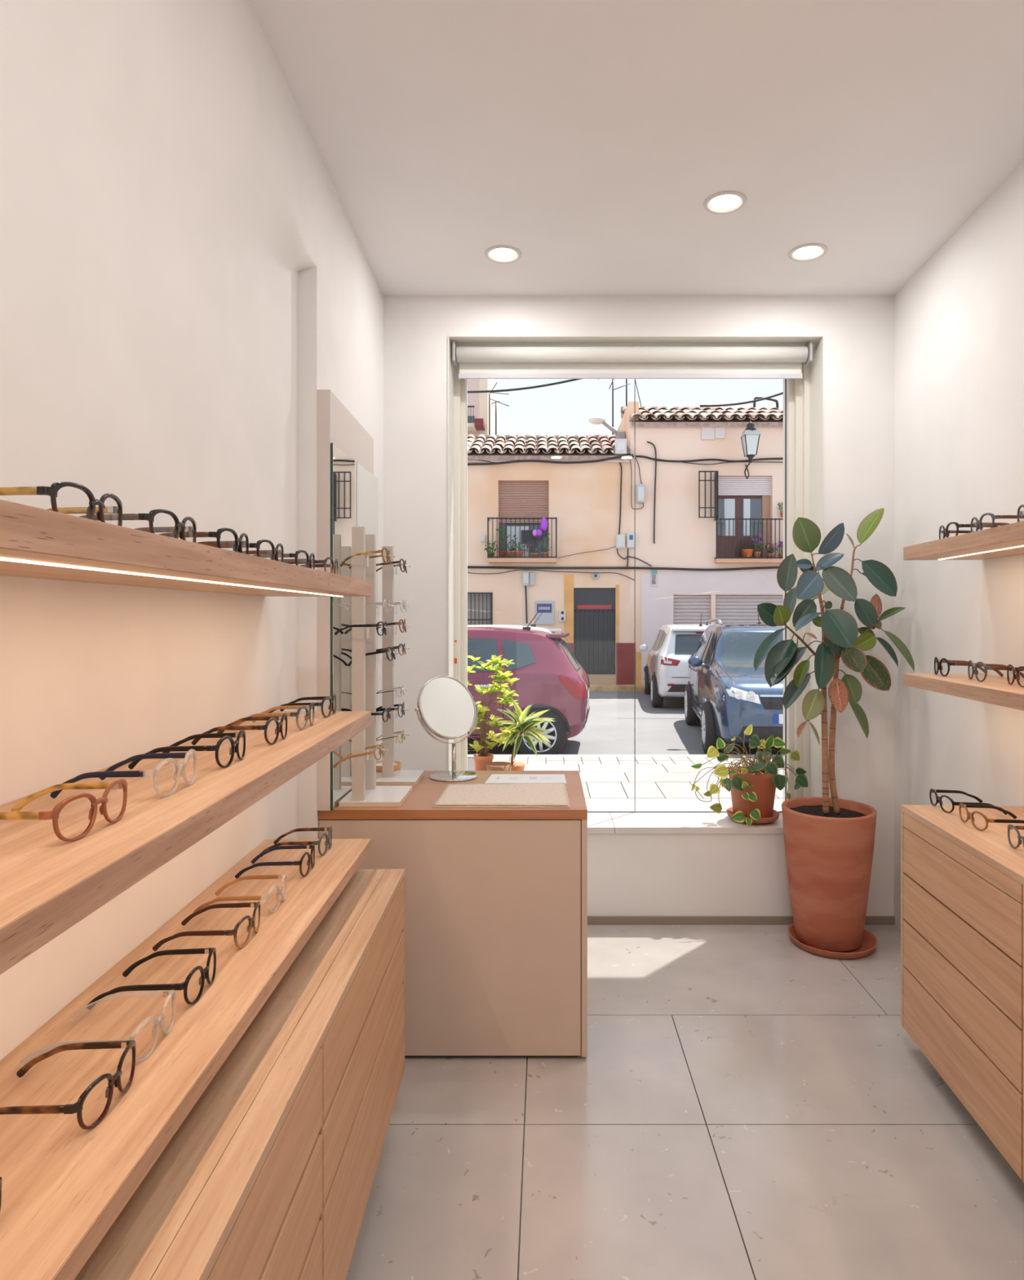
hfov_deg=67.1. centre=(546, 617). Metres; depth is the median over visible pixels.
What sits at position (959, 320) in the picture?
wall
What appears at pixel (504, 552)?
potted plant
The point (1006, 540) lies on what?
wall shelf
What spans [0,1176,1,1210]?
spectacles
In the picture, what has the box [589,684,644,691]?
sidewalk
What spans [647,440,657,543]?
cable
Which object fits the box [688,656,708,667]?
mirror
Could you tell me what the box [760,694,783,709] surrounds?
grille
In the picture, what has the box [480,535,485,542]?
wall lamp
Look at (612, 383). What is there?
roof antenna
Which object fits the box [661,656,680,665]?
tail lamp
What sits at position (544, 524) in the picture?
balloon
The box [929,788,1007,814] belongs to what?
spectacles
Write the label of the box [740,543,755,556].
potted plant
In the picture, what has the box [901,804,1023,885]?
countertop
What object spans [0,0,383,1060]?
wall
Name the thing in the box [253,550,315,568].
spectacles
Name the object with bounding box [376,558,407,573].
spectacles
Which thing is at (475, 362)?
roller blind
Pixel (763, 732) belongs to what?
grille
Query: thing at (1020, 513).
spectacles
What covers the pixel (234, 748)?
spectacles
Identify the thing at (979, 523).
spectacles
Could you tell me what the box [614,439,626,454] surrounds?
junction box
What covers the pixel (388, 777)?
display stand
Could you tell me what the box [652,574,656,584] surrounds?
picture
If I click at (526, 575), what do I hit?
meter box
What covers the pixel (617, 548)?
cable
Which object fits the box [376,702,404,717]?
spectacles
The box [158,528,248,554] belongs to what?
spectacles
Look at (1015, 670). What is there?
spectacles
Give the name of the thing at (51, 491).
spectacles
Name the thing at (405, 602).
spectacles
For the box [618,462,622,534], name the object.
cable
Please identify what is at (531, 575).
meter box
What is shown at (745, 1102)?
floor
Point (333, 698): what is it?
spectacles
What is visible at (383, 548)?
spectacles
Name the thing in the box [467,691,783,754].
road
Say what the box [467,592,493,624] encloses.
grille
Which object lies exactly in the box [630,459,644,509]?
cable
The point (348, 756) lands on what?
spectacles
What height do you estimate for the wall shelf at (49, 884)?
0.042 m
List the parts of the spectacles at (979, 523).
frame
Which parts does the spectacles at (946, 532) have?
frame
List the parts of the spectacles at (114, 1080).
frame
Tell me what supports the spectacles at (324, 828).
on the wall shelf at (64, 1184)
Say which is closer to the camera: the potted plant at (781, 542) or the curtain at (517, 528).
the potted plant at (781, 542)
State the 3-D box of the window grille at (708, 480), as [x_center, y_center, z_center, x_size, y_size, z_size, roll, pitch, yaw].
[3.854,-2.914,18.420,0.462,1.114,0.300,0,0,0]
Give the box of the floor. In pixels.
[346,924,1023,1279]
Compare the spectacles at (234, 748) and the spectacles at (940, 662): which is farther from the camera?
the spectacles at (940, 662)
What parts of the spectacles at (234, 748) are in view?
frame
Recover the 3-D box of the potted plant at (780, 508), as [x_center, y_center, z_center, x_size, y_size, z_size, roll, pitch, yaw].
[5.700,-2.586,18.460,0.286,0.372,0.187,0,0,0]
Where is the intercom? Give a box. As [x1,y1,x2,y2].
[559,610,565,621]
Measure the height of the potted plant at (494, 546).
0.432 m
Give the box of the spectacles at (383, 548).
[339,547,391,568]
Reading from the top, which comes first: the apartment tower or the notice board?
the apartment tower
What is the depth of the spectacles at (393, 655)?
2.64 m
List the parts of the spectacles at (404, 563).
frame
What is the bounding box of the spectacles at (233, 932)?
[152,901,260,951]
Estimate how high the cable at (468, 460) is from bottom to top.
0.178 m
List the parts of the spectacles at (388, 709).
frame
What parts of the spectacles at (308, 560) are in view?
frame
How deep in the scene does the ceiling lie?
2.37 m
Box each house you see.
[467,434,635,684]
[617,401,783,684]
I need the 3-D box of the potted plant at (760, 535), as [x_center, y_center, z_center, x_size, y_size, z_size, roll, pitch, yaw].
[5.056,-1.695,18.419,0.332,0.590,0.224,0,0,0]
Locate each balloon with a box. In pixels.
[532,529,537,536]
[537,528,542,536]
[540,517,547,531]
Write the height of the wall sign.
0.400 m
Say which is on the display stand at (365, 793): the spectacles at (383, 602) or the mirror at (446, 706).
the spectacles at (383, 602)
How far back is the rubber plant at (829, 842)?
3.28 m
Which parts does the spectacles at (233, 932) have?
frame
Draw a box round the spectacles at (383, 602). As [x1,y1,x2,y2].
[348,599,391,613]
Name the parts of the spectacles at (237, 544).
frame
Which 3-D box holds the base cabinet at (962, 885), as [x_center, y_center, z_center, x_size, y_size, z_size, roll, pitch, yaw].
[1.287,1.020,0.917,0.388,0.801,3.760,0,0,3]
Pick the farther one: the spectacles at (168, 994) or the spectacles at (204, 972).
the spectacles at (204, 972)
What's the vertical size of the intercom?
0.271 m
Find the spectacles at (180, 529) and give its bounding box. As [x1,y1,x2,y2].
[79,509,196,542]
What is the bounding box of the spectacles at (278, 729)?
[191,712,287,745]
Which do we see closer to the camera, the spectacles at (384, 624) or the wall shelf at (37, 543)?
the wall shelf at (37, 543)
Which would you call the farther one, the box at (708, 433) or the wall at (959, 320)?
the box at (708, 433)
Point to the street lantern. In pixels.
(750, 437)
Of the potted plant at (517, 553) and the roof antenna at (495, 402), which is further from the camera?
the roof antenna at (495, 402)
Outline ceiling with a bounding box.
[248,0,1023,295]
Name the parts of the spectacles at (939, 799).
frame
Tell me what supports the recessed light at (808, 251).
in the ceiling
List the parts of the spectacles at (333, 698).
frame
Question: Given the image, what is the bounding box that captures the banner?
[521,529,535,544]
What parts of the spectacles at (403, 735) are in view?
frame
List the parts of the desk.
panel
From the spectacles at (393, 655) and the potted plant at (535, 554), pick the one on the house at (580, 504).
the potted plant at (535, 554)
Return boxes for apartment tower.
[467,378,497,435]
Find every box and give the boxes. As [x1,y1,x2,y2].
[522,571,529,586]
[529,573,534,585]
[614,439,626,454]
[616,534,625,548]
[626,533,636,547]
[636,484,645,503]
[702,427,725,439]
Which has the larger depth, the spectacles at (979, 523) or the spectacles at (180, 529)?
the spectacles at (979, 523)
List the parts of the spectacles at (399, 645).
frame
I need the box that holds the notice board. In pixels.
[535,600,554,624]
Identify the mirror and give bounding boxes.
[316,389,378,810]
[414,675,478,782]
[639,644,651,651]
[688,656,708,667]
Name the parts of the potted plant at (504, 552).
pot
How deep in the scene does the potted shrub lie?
4.18 m
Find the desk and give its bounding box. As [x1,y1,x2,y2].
[318,770,587,1057]
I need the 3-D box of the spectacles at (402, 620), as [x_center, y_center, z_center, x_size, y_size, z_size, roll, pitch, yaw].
[-0.604,0.038,2.907,0.148,0.064,0.133,0,0,0]
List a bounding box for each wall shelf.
[0,499,371,596]
[0,711,371,974]
[0,838,371,1279]
[903,520,1023,559]
[903,673,1023,711]
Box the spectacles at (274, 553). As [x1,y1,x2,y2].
[212,539,284,562]
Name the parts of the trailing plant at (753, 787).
pot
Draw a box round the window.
[448,335,824,833]
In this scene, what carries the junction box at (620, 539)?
attached to the house at (580, 504)
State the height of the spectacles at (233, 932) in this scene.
0.055 m
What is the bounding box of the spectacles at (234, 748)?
[128,728,245,769]
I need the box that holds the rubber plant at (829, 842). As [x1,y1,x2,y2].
[754,507,915,959]
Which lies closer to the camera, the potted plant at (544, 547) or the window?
the window
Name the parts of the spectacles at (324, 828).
frame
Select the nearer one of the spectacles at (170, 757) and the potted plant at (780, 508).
the spectacles at (170, 757)
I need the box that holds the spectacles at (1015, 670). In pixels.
[1007,664,1023,687]
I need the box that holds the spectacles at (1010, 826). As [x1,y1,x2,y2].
[1008,824,1023,848]
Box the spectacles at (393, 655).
[347,645,395,666]
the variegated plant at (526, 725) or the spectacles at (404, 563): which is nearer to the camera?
the spectacles at (404, 563)
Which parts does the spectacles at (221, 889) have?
frame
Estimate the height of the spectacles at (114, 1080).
0.055 m
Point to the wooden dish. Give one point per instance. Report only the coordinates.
(397, 764)
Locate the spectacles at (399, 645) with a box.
[376,643,406,655]
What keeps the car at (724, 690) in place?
on the road
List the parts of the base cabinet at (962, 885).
panel, drawer, drawer, drawer, drawer, rail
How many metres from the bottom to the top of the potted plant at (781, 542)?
0.431 m
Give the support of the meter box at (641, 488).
attached to the house at (704, 513)
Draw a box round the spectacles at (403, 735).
[376,729,405,742]
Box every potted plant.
[484,540,498,558]
[495,525,511,558]
[503,534,518,558]
[512,542,527,558]
[523,538,542,558]
[538,530,551,558]
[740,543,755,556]
[751,533,762,556]
[765,542,777,556]
[776,540,783,556]
[777,502,783,517]
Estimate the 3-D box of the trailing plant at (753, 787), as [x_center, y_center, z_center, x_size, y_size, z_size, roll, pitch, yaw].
[0.959,0.742,3.674,0.521,0.457,0.274,0,0,-26]
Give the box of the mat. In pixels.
[432,782,570,808]
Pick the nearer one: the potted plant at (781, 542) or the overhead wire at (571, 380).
the overhead wire at (571, 380)
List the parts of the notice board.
panel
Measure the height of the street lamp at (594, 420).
0.702 m
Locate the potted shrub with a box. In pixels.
[467,654,519,770]
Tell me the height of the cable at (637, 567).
0.123 m
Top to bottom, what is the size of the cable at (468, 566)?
0.085 m
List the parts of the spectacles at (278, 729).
frame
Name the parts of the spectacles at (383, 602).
frame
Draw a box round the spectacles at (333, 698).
[268,693,336,717]
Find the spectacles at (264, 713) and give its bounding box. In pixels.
[234,702,314,729]
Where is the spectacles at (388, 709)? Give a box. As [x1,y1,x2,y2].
[371,706,391,722]
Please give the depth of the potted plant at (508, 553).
18.29 m
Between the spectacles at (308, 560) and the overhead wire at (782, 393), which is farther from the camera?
the overhead wire at (782, 393)
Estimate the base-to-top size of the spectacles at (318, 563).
0.054 m
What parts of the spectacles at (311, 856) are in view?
frame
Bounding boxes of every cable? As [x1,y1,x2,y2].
[467,453,633,465]
[467,459,520,462]
[467,565,635,568]
[467,569,635,580]
[524,586,528,623]
[558,546,616,558]
[617,548,652,566]
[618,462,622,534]
[630,455,783,462]
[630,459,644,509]
[635,457,642,484]
[635,566,778,570]
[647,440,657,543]
[654,457,783,464]
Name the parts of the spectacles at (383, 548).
frame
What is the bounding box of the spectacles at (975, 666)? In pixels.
[968,660,1023,681]
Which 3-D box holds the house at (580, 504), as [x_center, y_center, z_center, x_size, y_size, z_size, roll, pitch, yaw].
[-5.921,-1.647,20.770,16.157,6.721,5.200,0,0,0]
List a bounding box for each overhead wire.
[467,378,582,393]
[700,391,783,407]
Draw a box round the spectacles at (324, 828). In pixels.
[261,826,332,857]
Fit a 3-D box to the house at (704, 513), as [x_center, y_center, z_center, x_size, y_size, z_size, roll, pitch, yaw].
[8.999,-2.032,20.820,14.002,7.493,5.100,0,0,0]
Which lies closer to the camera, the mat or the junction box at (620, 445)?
the mat
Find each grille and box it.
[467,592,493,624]
[698,471,718,519]
[737,726,783,739]
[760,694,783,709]
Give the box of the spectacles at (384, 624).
[334,621,386,635]
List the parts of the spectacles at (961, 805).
frame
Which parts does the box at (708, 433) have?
panel, panel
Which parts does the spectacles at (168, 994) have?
frame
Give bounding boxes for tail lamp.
[557,674,583,700]
[577,680,586,697]
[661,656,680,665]
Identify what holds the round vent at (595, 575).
attached to the house at (580, 504)
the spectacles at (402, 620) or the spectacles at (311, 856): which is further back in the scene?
the spectacles at (402, 620)
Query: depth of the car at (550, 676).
9.31 m
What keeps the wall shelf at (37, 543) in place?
attached to the wall at (184, 268)
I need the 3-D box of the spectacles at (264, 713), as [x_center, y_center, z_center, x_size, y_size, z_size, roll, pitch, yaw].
[-0.642,0.234,1.837,0.161,0.055,0.152,0,0,-1]
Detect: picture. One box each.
[538,606,550,609]
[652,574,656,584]
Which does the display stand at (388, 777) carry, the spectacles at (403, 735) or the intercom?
the spectacles at (403, 735)
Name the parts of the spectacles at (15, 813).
frame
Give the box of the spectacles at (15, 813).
[0,778,127,841]
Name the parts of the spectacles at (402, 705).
frame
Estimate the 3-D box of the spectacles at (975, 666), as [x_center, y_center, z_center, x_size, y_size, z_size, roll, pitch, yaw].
[1.462,0.171,2.460,0.183,0.063,0.175,0,0,11]
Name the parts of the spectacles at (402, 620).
frame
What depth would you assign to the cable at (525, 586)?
18.49 m
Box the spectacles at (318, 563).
[285,556,337,574]
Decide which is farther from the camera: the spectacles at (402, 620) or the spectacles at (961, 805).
the spectacles at (402, 620)
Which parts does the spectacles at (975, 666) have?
frame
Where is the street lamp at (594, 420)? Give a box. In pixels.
[588,416,626,439]
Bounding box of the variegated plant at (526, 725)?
[486,696,555,770]
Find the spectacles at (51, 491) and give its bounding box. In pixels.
[0,481,122,526]
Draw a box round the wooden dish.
[376,760,401,772]
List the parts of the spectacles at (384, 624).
frame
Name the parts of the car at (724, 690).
sill trim, door moulding, roof rail, wiper panel, number plate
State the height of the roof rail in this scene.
0.384 m
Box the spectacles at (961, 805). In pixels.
[959,803,1023,831]
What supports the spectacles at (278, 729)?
on the wall shelf at (49, 884)
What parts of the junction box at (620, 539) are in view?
lid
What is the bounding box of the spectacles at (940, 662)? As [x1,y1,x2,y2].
[934,657,1004,676]
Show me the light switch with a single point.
(870, 652)
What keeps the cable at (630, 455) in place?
attached to the house at (580, 504)
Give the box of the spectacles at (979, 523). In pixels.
[971,512,1023,532]
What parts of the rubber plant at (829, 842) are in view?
pot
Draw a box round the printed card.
[484,773,566,784]
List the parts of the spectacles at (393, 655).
frame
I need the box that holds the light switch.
[863,648,873,656]
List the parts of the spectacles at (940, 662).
frame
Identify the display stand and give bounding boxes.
[338,526,413,807]
[376,546,424,786]
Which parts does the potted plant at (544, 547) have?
pot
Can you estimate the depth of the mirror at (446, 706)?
2.97 m
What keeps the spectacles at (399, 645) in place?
on the display stand at (388, 777)
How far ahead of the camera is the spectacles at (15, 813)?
0.95 m
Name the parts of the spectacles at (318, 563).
frame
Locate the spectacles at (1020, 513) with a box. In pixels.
[1017,504,1023,522]
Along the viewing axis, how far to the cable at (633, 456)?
18.49 m
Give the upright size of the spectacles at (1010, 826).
0.060 m
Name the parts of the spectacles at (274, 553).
frame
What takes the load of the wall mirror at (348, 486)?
attached to the wall at (184, 268)
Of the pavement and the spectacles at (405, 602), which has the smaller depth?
the spectacles at (405, 602)
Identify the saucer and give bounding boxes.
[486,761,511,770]
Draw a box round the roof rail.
[753,396,778,408]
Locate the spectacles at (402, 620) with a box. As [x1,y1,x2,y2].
[376,618,406,632]
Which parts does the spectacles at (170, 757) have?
frame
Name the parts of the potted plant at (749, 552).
pot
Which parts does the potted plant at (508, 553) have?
pot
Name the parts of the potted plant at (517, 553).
pot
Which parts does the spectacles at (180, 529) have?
frame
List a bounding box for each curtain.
[506,526,528,558]
[724,498,750,535]
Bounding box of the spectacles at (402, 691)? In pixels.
[376,684,404,697]
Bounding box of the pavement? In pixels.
[467,754,783,811]
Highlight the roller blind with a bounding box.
[453,341,813,378]
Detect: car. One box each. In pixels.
[467,611,590,754]
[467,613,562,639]
[639,614,716,706]
[684,611,783,753]
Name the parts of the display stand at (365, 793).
post, post, rod, rod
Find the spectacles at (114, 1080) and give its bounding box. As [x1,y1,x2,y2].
[0,1040,136,1129]
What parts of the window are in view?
sill, sill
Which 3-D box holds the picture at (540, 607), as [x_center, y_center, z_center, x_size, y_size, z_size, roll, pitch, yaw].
[-0.036,-0.221,18.512,0.271,0.071,0.005,0,0,0]
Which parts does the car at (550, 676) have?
door handle, sill trim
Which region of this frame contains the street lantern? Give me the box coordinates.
[740,421,760,479]
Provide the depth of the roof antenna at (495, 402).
21.59 m
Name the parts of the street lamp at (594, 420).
arm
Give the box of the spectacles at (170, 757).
[49,749,197,798]
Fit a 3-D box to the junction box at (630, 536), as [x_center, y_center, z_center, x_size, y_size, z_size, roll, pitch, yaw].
[2.053,-1.850,18.503,0.221,0.357,0.135,0,0,0]
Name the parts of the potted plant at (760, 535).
pot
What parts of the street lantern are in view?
glass, frame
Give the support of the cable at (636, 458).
attached to the house at (704, 513)
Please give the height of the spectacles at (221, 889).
0.056 m
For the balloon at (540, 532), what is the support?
attached to the house at (580, 504)
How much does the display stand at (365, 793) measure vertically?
0.912 m
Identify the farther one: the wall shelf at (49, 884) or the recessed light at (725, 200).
the recessed light at (725, 200)
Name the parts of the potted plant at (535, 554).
pot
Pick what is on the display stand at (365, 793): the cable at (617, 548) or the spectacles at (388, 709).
the spectacles at (388, 709)
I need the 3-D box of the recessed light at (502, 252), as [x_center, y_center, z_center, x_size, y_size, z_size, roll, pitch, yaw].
[-0.175,-1.490,3.167,0.152,0.011,0.152,0,0,0]
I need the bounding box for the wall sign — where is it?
[651,569,657,586]
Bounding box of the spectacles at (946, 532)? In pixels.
[939,521,998,539]
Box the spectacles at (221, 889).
[193,873,287,912]
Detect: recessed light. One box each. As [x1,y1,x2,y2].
[484,244,521,263]
[703,191,746,214]
[788,243,827,261]
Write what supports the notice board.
attached to the house at (580, 504)
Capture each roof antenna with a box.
[488,382,509,435]
[491,400,499,435]
[598,378,630,435]
[626,378,641,406]
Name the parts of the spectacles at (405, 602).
frame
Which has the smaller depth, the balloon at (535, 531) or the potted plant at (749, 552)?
the balloon at (535, 531)
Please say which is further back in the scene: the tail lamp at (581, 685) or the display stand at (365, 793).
the tail lamp at (581, 685)
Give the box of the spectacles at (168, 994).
[19,990,175,1066]
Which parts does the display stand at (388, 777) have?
post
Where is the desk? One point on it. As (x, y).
(496, 898)
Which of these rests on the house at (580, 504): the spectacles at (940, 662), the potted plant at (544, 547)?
the potted plant at (544, 547)
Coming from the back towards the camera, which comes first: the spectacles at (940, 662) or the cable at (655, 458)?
the cable at (655, 458)
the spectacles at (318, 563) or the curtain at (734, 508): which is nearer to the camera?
the spectacles at (318, 563)
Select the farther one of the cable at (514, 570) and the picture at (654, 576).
the picture at (654, 576)
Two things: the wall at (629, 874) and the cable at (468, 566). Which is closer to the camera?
the wall at (629, 874)
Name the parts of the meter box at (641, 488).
lid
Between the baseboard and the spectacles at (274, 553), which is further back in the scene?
the baseboard
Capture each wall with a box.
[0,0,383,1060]
[383,295,894,915]
[894,160,1023,929]
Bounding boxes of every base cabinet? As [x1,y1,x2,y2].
[74,868,404,1279]
[901,804,1023,1182]
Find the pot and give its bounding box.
[473,753,493,770]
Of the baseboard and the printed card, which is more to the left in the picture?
the printed card
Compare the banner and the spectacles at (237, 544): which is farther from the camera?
the banner
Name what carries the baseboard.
attached to the wall at (629, 874)
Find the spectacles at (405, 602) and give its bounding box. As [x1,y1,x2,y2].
[376,600,406,612]
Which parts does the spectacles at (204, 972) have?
frame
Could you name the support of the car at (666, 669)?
on the road
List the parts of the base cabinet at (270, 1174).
drawer, drawer, drawer, drawer, drawer, drawer, panel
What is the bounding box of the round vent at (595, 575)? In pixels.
[591,573,599,579]
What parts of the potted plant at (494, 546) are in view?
pot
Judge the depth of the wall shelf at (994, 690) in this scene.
2.39 m
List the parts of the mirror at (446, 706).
frame, stem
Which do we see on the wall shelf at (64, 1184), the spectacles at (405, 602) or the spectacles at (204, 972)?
the spectacles at (204, 972)
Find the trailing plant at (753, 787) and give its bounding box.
[691,724,808,826]
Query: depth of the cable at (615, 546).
18.50 m
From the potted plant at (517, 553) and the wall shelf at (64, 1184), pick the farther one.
the potted plant at (517, 553)
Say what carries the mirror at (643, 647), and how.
attached to the car at (666, 669)
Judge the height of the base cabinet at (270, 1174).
0.717 m
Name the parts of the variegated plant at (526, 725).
pot, stem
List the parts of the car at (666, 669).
bumper trim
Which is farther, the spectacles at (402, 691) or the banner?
the banner
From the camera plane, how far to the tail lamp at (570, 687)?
9.26 m
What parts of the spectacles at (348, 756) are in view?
frame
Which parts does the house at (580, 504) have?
frame, rail, cornice, door, rail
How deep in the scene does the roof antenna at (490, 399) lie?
21.39 m
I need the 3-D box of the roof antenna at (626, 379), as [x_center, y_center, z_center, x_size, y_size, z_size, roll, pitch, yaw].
[2.495,-6.456,21.800,0.466,1.179,0.044,0,0,0]
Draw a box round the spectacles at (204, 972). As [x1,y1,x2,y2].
[86,947,216,1009]
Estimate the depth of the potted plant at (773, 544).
18.40 m
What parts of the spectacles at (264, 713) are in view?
frame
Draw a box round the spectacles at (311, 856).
[235,843,315,878]
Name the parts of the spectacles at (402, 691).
frame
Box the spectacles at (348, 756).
[333,742,384,768]
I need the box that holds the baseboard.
[587,915,895,924]
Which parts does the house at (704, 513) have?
ochre post, cornice, lilac panel, pane, balcony door, rail, pane, door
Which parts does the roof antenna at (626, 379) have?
arm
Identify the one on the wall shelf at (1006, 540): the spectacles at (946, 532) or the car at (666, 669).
the spectacles at (946, 532)

